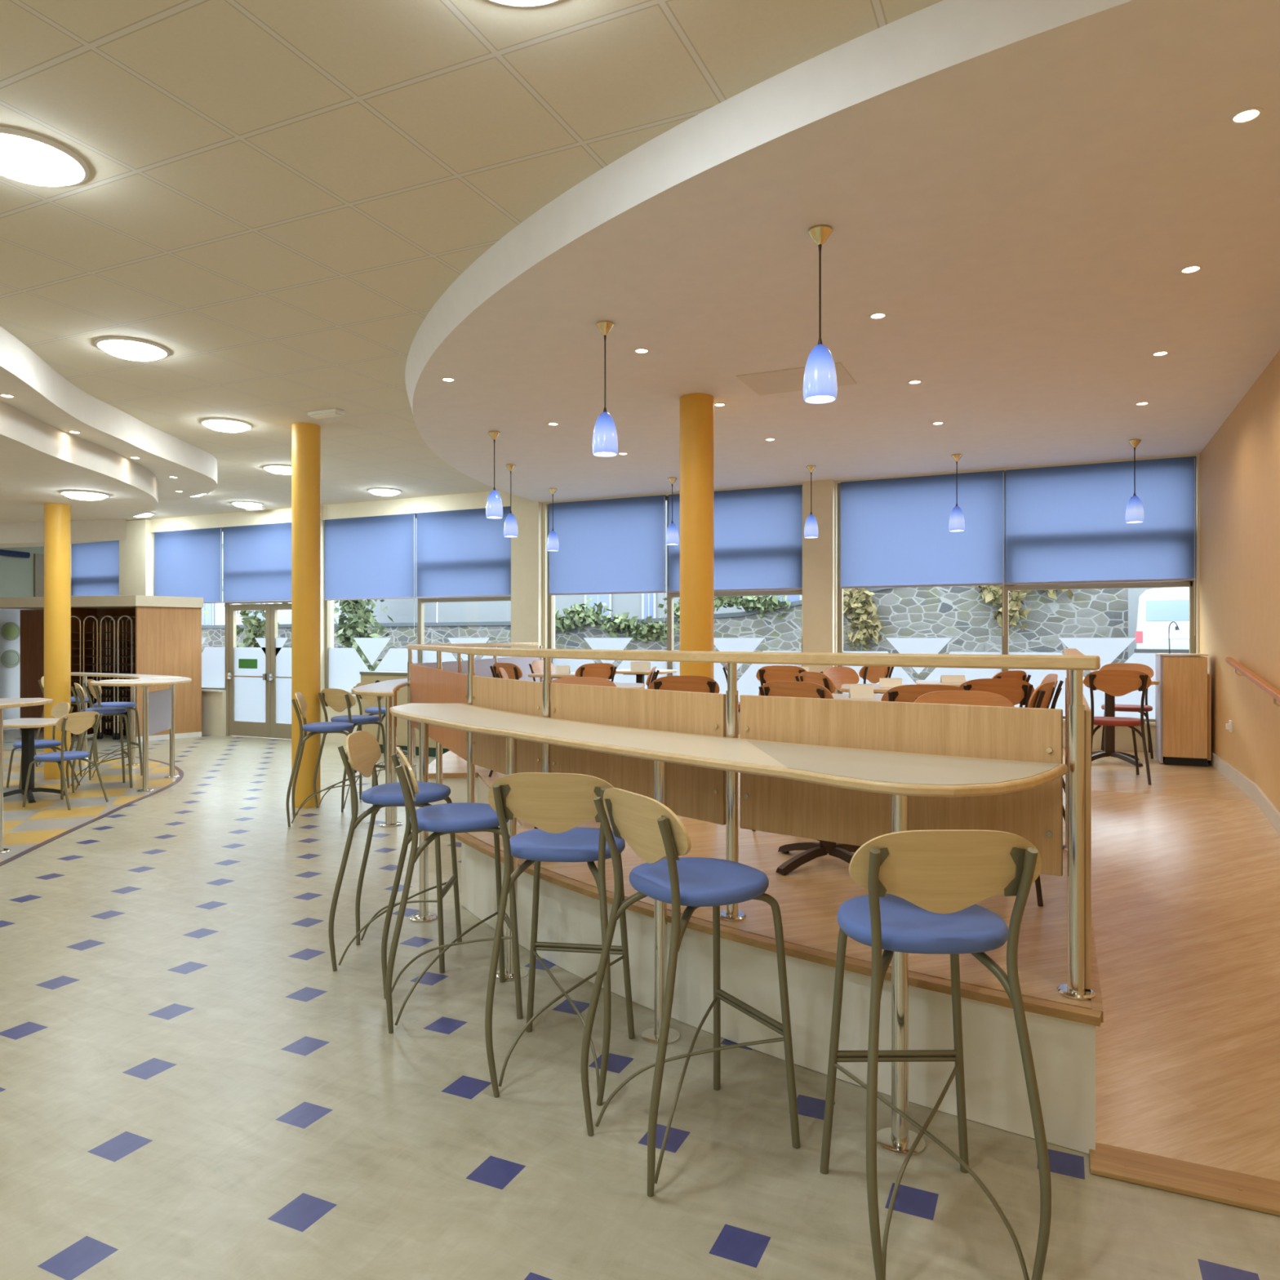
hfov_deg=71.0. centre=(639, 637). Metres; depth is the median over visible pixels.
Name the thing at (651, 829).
bar stool
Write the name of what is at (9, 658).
disc
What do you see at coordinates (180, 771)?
trim
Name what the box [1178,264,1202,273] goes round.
recessed light
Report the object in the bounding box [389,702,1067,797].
countertop
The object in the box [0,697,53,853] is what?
countertop
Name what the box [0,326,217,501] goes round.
soffit ledge
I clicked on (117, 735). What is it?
rack
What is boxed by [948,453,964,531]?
pendant lamp
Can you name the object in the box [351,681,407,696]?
countertop
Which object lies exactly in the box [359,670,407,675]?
countertop
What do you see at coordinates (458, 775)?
trim
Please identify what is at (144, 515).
diffuser
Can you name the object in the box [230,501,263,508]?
ceiling light
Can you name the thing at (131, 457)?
recessed light
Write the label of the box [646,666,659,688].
chair
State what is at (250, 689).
door
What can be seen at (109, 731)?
rack
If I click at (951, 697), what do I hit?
chair
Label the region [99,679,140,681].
paper stack
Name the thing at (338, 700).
bar stool
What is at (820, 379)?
pendant lamp
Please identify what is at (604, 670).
chair
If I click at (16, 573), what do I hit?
wall
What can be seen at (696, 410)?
column
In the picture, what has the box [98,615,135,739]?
rack
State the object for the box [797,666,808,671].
menu card
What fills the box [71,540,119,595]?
roller blind
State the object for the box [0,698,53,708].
countertop
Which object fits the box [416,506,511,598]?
roller blind
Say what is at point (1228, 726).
wall socket
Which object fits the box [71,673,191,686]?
countertop
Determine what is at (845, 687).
dining table
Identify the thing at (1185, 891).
raised platform
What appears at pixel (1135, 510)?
pendant lamp
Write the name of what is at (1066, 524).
roller blind
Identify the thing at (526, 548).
wall pier
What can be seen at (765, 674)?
chair
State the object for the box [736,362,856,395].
access panel
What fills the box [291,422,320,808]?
column
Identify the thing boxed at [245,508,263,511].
diffuser
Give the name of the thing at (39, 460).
ceiling
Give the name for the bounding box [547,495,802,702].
window
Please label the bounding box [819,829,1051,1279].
bar stool
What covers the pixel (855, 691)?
menu card
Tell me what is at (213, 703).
wall window
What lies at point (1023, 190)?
ceiling
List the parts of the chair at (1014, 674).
backrest, leg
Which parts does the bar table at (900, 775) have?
leg, leg, leg, leg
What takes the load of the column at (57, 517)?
on the floor
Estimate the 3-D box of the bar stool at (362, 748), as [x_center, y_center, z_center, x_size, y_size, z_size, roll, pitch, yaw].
[-1.173,1.005,4.360,0.539,1.092,0.468,0,0,0]
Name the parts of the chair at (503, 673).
leg, backrest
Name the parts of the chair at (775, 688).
leg, backrest, leg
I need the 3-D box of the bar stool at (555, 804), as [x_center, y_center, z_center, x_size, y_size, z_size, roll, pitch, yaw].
[-0.273,1.005,3.254,0.468,1.092,0.539,0,0,9]
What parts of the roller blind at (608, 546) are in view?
cord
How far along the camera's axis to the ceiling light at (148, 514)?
14.04 m
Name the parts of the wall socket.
plate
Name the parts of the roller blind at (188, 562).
cord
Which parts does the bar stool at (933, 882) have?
leg, leg, cross rod, seat, cross rod, backrest, leg, leg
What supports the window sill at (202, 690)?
attached to the wall at (16, 573)
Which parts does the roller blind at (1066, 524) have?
cord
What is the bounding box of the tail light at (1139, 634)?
[1135,631,1142,642]
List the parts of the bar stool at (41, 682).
leg, backrest, leg, seat, leg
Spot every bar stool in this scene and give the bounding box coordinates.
[34,675,98,766]
[66,682,133,792]
[78,679,142,780]
[285,692,355,826]
[313,688,385,812]
[328,730,462,973]
[353,682,417,786]
[381,746,523,1033]
[484,772,635,1106]
[580,787,800,1196]
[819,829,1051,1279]
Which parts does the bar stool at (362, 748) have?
leg, backrest, leg, cross rod, leg, cross rod, seat, leg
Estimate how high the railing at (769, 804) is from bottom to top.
1.054 m
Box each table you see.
[3,717,67,802]
[71,671,191,791]
[528,671,575,678]
[614,683,644,688]
[616,668,677,688]
[775,840,860,875]
[831,693,884,701]
[840,684,911,693]
[915,680,967,686]
[1064,677,1159,766]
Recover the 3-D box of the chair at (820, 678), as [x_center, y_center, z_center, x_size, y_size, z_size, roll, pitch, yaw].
[1.423,0.679,6.571,0.551,0.866,0.468,0,0,-20]
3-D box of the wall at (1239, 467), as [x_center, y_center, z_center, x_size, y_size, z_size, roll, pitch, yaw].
[2.535,-0.255,2.295,0.200,3.610,14.300,0,0,25]
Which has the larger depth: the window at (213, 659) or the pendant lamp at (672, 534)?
the window at (213, 659)
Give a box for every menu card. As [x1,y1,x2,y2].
[555,665,570,673]
[630,661,650,671]
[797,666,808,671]
[848,684,874,698]
[879,677,902,687]
[939,675,965,682]
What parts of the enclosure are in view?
panel, panel, cornice, panel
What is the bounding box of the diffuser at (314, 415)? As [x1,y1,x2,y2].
[311,412,342,418]
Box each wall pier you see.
[119,519,151,608]
[320,506,321,742]
[511,501,542,657]
[802,480,834,693]
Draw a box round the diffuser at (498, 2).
[496,0,548,4]
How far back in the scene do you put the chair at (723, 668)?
8.62 m
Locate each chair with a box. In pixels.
[6,702,79,789]
[22,711,108,809]
[488,667,508,777]
[489,662,522,679]
[528,659,555,681]
[533,676,617,828]
[574,662,616,681]
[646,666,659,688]
[648,675,719,693]
[722,662,739,711]
[753,680,833,840]
[755,665,807,686]
[795,671,835,693]
[820,666,859,691]
[858,666,893,684]
[880,684,965,702]
[914,690,1043,906]
[958,678,1034,707]
[991,670,1031,707]
[1027,681,1065,821]
[1040,673,1065,792]
[1083,669,1151,784]
[1099,662,1154,759]
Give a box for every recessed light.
[0,393,15,397]
[67,431,81,433]
[129,456,141,458]
[440,377,455,382]
[546,422,559,425]
[617,452,627,454]
[634,347,649,353]
[713,402,726,406]
[764,438,775,440]
[868,312,886,319]
[907,379,922,384]
[932,422,943,425]
[1134,401,1149,405]
[1151,351,1168,355]
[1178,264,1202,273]
[1229,106,1263,124]
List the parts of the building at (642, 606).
pane, pane, pane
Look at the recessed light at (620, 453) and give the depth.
8.56 m
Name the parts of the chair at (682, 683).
leg, leg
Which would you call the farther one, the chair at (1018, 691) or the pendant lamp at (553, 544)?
the pendant lamp at (553, 544)
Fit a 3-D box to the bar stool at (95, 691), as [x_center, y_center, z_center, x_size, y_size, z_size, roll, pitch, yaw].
[-5.925,1.005,10.058,0.468,1.092,0.539,0,0,45]
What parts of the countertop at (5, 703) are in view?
leg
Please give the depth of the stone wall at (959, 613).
23.17 m
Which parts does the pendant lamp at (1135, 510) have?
lamp shade, cord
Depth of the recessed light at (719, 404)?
6.76 m
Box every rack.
[71,615,108,734]
[81,615,124,738]
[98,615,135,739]
[115,615,135,739]
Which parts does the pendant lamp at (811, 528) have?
lamp shade, cord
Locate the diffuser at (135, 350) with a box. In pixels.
[101,340,163,360]
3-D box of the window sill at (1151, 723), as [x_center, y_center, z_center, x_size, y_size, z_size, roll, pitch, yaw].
[3.768,0.838,9.331,3.500,0.025,0.120,0,0,25]
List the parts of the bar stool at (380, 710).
leg, backrest, seat, leg, leg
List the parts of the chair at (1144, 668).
leg, leg, seat, backrest, leg, leg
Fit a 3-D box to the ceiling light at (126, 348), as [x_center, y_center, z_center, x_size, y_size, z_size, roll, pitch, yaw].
[-3.423,-1.928,6.060,0.444,0.062,0.444,0,0,25]
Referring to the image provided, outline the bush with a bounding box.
[333,599,394,671]
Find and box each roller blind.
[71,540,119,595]
[154,527,222,636]
[222,522,291,603]
[324,513,415,636]
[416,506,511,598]
[548,494,666,635]
[668,484,802,592]
[840,470,1004,588]
[1005,456,1195,635]
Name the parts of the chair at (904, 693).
leg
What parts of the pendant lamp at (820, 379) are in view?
bulb, lamp shade, cord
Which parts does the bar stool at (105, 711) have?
leg, leg, backrest, cross rod, cross rod, seat, leg, leg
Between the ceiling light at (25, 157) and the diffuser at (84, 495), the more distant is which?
the diffuser at (84, 495)
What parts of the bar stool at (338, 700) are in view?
leg, backrest, leg, leg, cross rod, cross rod, seat, leg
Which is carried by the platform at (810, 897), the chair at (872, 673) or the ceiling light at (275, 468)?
the chair at (872, 673)
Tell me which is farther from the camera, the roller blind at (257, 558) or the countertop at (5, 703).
the roller blind at (257, 558)
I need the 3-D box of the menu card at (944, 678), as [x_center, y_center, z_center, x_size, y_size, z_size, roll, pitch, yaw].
[2.566,0.337,7.365,0.200,0.060,0.046,0,0,-4]
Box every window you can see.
[71,453,1199,751]
[201,528,291,689]
[324,514,511,694]
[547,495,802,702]
[837,471,1195,721]
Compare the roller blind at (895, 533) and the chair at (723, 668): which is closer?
the chair at (723, 668)
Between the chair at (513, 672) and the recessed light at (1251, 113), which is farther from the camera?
the chair at (513, 672)
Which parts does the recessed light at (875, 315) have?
bulb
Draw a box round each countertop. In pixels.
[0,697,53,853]
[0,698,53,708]
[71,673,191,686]
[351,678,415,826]
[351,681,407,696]
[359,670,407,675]
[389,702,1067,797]
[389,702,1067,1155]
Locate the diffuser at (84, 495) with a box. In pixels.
[63,491,106,500]
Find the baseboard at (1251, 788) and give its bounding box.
[1207,751,1279,835]
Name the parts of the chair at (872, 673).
leg, leg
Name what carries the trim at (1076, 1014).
attached to the platform at (810, 897)
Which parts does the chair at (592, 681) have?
backrest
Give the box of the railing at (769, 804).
[406,642,1100,999]
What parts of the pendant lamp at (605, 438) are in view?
lamp shade, cord, bulb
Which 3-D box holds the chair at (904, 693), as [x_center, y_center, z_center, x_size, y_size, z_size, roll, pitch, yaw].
[1.547,0.679,4.915,0.468,0.866,0.551,0,0,10]
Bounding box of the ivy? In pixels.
[555,590,791,645]
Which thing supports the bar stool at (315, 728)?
on the floor
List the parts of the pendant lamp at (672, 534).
cord, lamp shade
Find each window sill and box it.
[201,688,226,692]
[1062,719,1155,725]
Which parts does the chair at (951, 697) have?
backrest, leg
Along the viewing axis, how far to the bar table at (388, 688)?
7.42 m
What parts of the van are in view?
number plate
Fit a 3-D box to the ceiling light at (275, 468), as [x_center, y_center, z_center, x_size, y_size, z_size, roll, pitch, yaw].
[-4.122,-1.928,10.366,0.444,0.062,0.444,0,0,25]
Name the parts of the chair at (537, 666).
leg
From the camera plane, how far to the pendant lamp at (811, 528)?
9.15 m
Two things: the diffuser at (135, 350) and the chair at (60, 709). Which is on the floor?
the chair at (60, 709)
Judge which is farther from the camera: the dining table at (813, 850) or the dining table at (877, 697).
the dining table at (877, 697)
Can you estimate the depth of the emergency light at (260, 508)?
13.46 m
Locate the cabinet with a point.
(1183, 693)
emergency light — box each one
[244,506,265,511]
[307,408,344,418]
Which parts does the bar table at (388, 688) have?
leg, leg, leg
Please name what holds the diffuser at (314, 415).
attached to the emergency light at (333, 412)
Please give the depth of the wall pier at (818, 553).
10.05 m
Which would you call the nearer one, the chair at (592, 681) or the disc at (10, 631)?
the chair at (592, 681)
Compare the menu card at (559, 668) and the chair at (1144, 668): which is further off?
the menu card at (559, 668)
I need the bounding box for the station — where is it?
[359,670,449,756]
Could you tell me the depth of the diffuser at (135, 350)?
5.98 m
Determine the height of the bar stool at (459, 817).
1.092 m
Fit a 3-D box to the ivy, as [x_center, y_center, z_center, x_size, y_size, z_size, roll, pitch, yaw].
[0.391,-0.638,26.201,8.226,1.747,1.022,0,0,25]
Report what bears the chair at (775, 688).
on the platform at (810, 897)
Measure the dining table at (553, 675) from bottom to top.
0.740 m
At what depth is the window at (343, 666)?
12.97 m
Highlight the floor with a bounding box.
[0,728,1279,1279]
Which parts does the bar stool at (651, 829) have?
leg, backrest, leg, leg, cross rod, cross rod, seat, leg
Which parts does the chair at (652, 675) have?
leg, leg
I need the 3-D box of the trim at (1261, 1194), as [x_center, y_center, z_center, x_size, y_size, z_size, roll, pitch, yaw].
[1.853,1.540,2.425,1.145,0.018,0.160,0,0,25]
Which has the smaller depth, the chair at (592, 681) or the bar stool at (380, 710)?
the chair at (592, 681)
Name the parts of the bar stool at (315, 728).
leg, leg, backrest, cross rod, cross rod, leg, seat, leg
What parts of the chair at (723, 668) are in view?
leg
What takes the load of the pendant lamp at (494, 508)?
hanging from the ceiling at (1023, 190)
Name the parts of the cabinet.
panel, hook rod, panel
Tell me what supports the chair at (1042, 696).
on the platform at (810, 897)
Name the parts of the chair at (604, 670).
leg, leg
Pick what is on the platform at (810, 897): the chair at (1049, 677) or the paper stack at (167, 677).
the chair at (1049, 677)
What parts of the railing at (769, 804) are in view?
post, panel, panel, post, post, post, handrail, panel, post, panel, panel, post, panel, post, handrail, panel, post, handrail, post, panel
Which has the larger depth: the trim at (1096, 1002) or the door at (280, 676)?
the door at (280, 676)
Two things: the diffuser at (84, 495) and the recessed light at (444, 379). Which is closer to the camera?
the recessed light at (444, 379)
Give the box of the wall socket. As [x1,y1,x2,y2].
[1225,720,1232,732]
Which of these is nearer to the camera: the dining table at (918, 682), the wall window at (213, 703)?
the dining table at (918, 682)
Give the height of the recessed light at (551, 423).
0.005 m
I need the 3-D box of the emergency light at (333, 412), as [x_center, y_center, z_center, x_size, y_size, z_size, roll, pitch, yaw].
[-2.716,-1.937,7.771,0.320,0.044,0.110,0,0,25]
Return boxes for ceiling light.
[0,126,89,186]
[58,489,110,500]
[93,336,169,360]
[134,511,155,517]
[200,417,253,432]
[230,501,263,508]
[262,464,291,474]
[367,488,401,496]
[486,0,561,8]
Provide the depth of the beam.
15.10 m
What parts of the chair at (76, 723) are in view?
leg, seat, leg, backrest, leg, leg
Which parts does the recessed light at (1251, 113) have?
bulb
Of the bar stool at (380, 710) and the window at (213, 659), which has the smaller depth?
the bar stool at (380, 710)
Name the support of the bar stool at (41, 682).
on the floor
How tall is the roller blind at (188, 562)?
1.720 m
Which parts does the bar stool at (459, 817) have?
leg, leg, backrest, cross rod, cross rod, leg, seat, leg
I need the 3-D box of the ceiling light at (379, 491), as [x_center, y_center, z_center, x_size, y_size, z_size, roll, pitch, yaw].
[-3.397,-1.928,11.948,0.444,0.062,0.444,0,0,25]
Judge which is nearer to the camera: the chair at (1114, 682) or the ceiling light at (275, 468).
the chair at (1114, 682)
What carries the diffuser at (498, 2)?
attached to the ceiling light at (513, 3)
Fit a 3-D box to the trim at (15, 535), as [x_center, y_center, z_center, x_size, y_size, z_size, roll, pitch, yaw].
[-9.035,-1.460,12.034,5.692,0.499,0.588,0,0,14]
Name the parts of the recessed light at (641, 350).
bulb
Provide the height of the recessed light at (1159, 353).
0.005 m
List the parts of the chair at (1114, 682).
leg, leg, backrest, seat, leg, leg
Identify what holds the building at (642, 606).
on the ground
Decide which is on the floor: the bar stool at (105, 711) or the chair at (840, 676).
the bar stool at (105, 711)
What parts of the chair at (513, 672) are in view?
leg, leg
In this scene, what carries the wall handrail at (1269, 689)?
attached to the wall at (1239, 467)
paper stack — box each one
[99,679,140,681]
[151,676,183,679]
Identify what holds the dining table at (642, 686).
on the platform at (810, 897)
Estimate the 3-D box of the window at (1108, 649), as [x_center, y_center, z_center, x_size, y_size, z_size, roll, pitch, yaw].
[3.808,-0.445,9.418,3.460,2.590,0.080,0,0,25]
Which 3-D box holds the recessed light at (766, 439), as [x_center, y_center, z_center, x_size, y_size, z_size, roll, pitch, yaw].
[1.154,-1.756,7.956,0.096,0.005,0.096,0,0,25]
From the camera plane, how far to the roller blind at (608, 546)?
11.25 m
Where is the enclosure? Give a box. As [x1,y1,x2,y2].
[0,595,203,742]
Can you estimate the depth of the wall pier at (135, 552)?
14.87 m
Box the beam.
[0,549,30,558]
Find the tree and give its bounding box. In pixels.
[203,544,288,647]
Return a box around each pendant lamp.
[485,431,502,519]
[503,463,518,537]
[546,488,559,551]
[591,320,617,457]
[666,477,679,545]
[803,224,837,404]
[804,465,818,537]
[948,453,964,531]
[1125,438,1143,523]
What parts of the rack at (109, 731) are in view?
frame, frame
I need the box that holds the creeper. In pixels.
[843,583,1073,651]
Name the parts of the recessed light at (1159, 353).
bulb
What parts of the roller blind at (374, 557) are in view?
cord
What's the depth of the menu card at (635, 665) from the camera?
10.07 m
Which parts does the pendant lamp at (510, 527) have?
cord, lamp shade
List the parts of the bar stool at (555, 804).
leg, leg, backrest, cross rod, cross rod, seat, leg, leg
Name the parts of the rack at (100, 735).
frame, frame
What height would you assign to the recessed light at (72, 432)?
0.005 m
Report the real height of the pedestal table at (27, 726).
0.740 m
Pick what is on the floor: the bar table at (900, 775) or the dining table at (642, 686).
the bar table at (900, 775)
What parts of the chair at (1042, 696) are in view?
leg, backrest, leg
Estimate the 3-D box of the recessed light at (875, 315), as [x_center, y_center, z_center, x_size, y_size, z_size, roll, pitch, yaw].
[1.298,-1.756,4.900,0.096,0.005,0.096,0,0,25]
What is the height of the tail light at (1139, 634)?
0.260 m
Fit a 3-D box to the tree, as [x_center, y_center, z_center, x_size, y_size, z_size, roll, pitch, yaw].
[-12.720,-1.140,30.340,4.568,6.738,2.907,0,0,25]
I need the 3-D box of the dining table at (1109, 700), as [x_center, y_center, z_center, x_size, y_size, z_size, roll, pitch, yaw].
[4.186,0.738,8.001,0.720,0.740,0.720,0,0,25]
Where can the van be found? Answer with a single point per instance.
(1158, 607)
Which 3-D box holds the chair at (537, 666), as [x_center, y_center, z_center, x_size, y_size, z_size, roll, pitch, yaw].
[-0.931,0.679,9.863,0.551,0.866,0.468,0,0,25]
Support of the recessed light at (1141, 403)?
in the ceiling at (1023, 190)
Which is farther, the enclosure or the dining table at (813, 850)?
the enclosure
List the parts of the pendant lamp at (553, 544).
cord, lamp shade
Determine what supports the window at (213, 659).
attached to the wall window at (213, 703)
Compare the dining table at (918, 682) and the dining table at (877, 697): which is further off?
the dining table at (918, 682)
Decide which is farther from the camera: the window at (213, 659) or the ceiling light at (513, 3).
the window at (213, 659)
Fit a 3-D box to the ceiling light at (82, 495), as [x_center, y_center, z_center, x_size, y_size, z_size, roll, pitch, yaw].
[-5.644,-1.438,9.133,0.444,0.062,0.444,0,0,25]
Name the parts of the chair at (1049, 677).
backrest, leg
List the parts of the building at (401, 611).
pane, pane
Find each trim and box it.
[0,518,126,547]
[0,750,183,866]
[33,553,44,596]
[428,772,477,778]
[454,832,1101,1026]
[1088,1142,1279,1216]
[1090,917,1102,1022]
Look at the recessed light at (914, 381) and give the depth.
6.16 m
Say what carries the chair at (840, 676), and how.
on the platform at (810, 897)
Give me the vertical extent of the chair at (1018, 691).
0.866 m
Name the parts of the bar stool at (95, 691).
leg, leg, backrest, cross rod, cross rod, seat, leg, leg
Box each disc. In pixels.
[0,622,20,640]
[0,649,20,667]
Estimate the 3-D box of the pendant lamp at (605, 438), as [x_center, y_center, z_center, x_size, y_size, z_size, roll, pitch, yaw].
[-0.196,-1.393,5.032,0.146,0.733,0.146,0,0,25]
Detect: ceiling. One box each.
[0,0,943,520]
[0,400,158,523]
[404,0,1279,502]
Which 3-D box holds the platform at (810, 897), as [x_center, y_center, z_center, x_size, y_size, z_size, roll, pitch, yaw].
[0.623,1.120,6.911,7.160,0.020,7.042,0,0,25]
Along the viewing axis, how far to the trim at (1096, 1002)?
2.88 m
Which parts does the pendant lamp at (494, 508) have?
lamp shade, cord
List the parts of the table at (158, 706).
leg, leg, leg, panel, leg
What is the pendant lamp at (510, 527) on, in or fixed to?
hanging from the ceiling at (1023, 190)
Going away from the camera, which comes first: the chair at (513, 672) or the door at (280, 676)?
the chair at (513, 672)
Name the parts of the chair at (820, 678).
leg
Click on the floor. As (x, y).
(192, 1088)
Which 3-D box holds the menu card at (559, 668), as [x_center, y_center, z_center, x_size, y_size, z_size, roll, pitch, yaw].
[-0.793,0.327,9.248,0.140,0.080,0.061,0,0,8]
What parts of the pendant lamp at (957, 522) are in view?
lamp shade, cord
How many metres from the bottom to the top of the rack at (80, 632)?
1.887 m
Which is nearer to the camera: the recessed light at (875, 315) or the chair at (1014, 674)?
the recessed light at (875, 315)
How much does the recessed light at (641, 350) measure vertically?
0.005 m
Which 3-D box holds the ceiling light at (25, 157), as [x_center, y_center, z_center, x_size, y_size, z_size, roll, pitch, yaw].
[-2.501,-1.928,3.656,0.444,0.062,0.444,0,0,25]
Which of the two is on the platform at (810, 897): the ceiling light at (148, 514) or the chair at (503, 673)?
the chair at (503, 673)
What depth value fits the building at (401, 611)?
38.13 m
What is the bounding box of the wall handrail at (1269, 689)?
[1225,657,1279,706]
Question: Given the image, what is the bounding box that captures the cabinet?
[1154,621,1211,766]
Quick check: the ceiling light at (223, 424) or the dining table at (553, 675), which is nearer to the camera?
the ceiling light at (223, 424)
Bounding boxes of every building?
[201,518,436,625]
[437,501,1158,658]
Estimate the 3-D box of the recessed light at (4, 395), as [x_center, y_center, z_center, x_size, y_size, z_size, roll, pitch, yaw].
[-4.465,-1.706,6.334,0.096,0.005,0.096,0,0,25]
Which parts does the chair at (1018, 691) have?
leg, leg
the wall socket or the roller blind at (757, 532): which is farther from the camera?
the roller blind at (757, 532)
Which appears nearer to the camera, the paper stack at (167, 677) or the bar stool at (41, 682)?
the paper stack at (167, 677)
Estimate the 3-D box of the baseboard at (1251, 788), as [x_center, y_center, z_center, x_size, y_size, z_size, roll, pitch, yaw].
[3.824,1.275,5.324,0.018,0.550,6.980,0,0,25]
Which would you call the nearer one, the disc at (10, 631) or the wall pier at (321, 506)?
the wall pier at (321, 506)
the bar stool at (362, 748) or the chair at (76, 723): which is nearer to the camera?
the bar stool at (362, 748)
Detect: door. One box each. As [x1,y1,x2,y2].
[225,604,271,737]
[266,603,291,739]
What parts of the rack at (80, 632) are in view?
frame, frame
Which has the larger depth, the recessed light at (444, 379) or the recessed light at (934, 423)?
the recessed light at (934, 423)
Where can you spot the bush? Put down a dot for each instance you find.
(356, 625)
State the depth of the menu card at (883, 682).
6.63 m
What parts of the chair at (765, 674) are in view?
leg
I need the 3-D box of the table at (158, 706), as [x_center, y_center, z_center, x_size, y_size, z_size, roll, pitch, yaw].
[-5.998,0.998,10.500,1.019,1.097,3.803,0,0,-37]
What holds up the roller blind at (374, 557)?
attached to the wall window at (213, 703)
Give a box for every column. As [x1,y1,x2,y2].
[44,502,71,779]
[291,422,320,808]
[680,393,713,679]
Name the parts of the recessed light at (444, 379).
bulb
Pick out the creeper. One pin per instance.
(855, 603)
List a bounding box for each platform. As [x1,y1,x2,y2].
[428,732,1253,1009]
[428,775,1279,1181]
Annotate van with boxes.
[1133,586,1189,653]
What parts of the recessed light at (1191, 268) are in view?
bulb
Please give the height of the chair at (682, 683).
0.866 m
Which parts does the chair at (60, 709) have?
leg, seat, leg, leg, backrest, leg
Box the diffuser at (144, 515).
[134,513,151,517]
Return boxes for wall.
[0,546,44,730]
[201,582,1128,690]
[1199,350,1279,812]
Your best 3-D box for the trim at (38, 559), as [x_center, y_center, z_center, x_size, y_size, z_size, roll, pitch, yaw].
[-10.335,0.048,15.655,0.049,2.996,0.429,0,0,25]
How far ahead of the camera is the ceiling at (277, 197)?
3.71 m

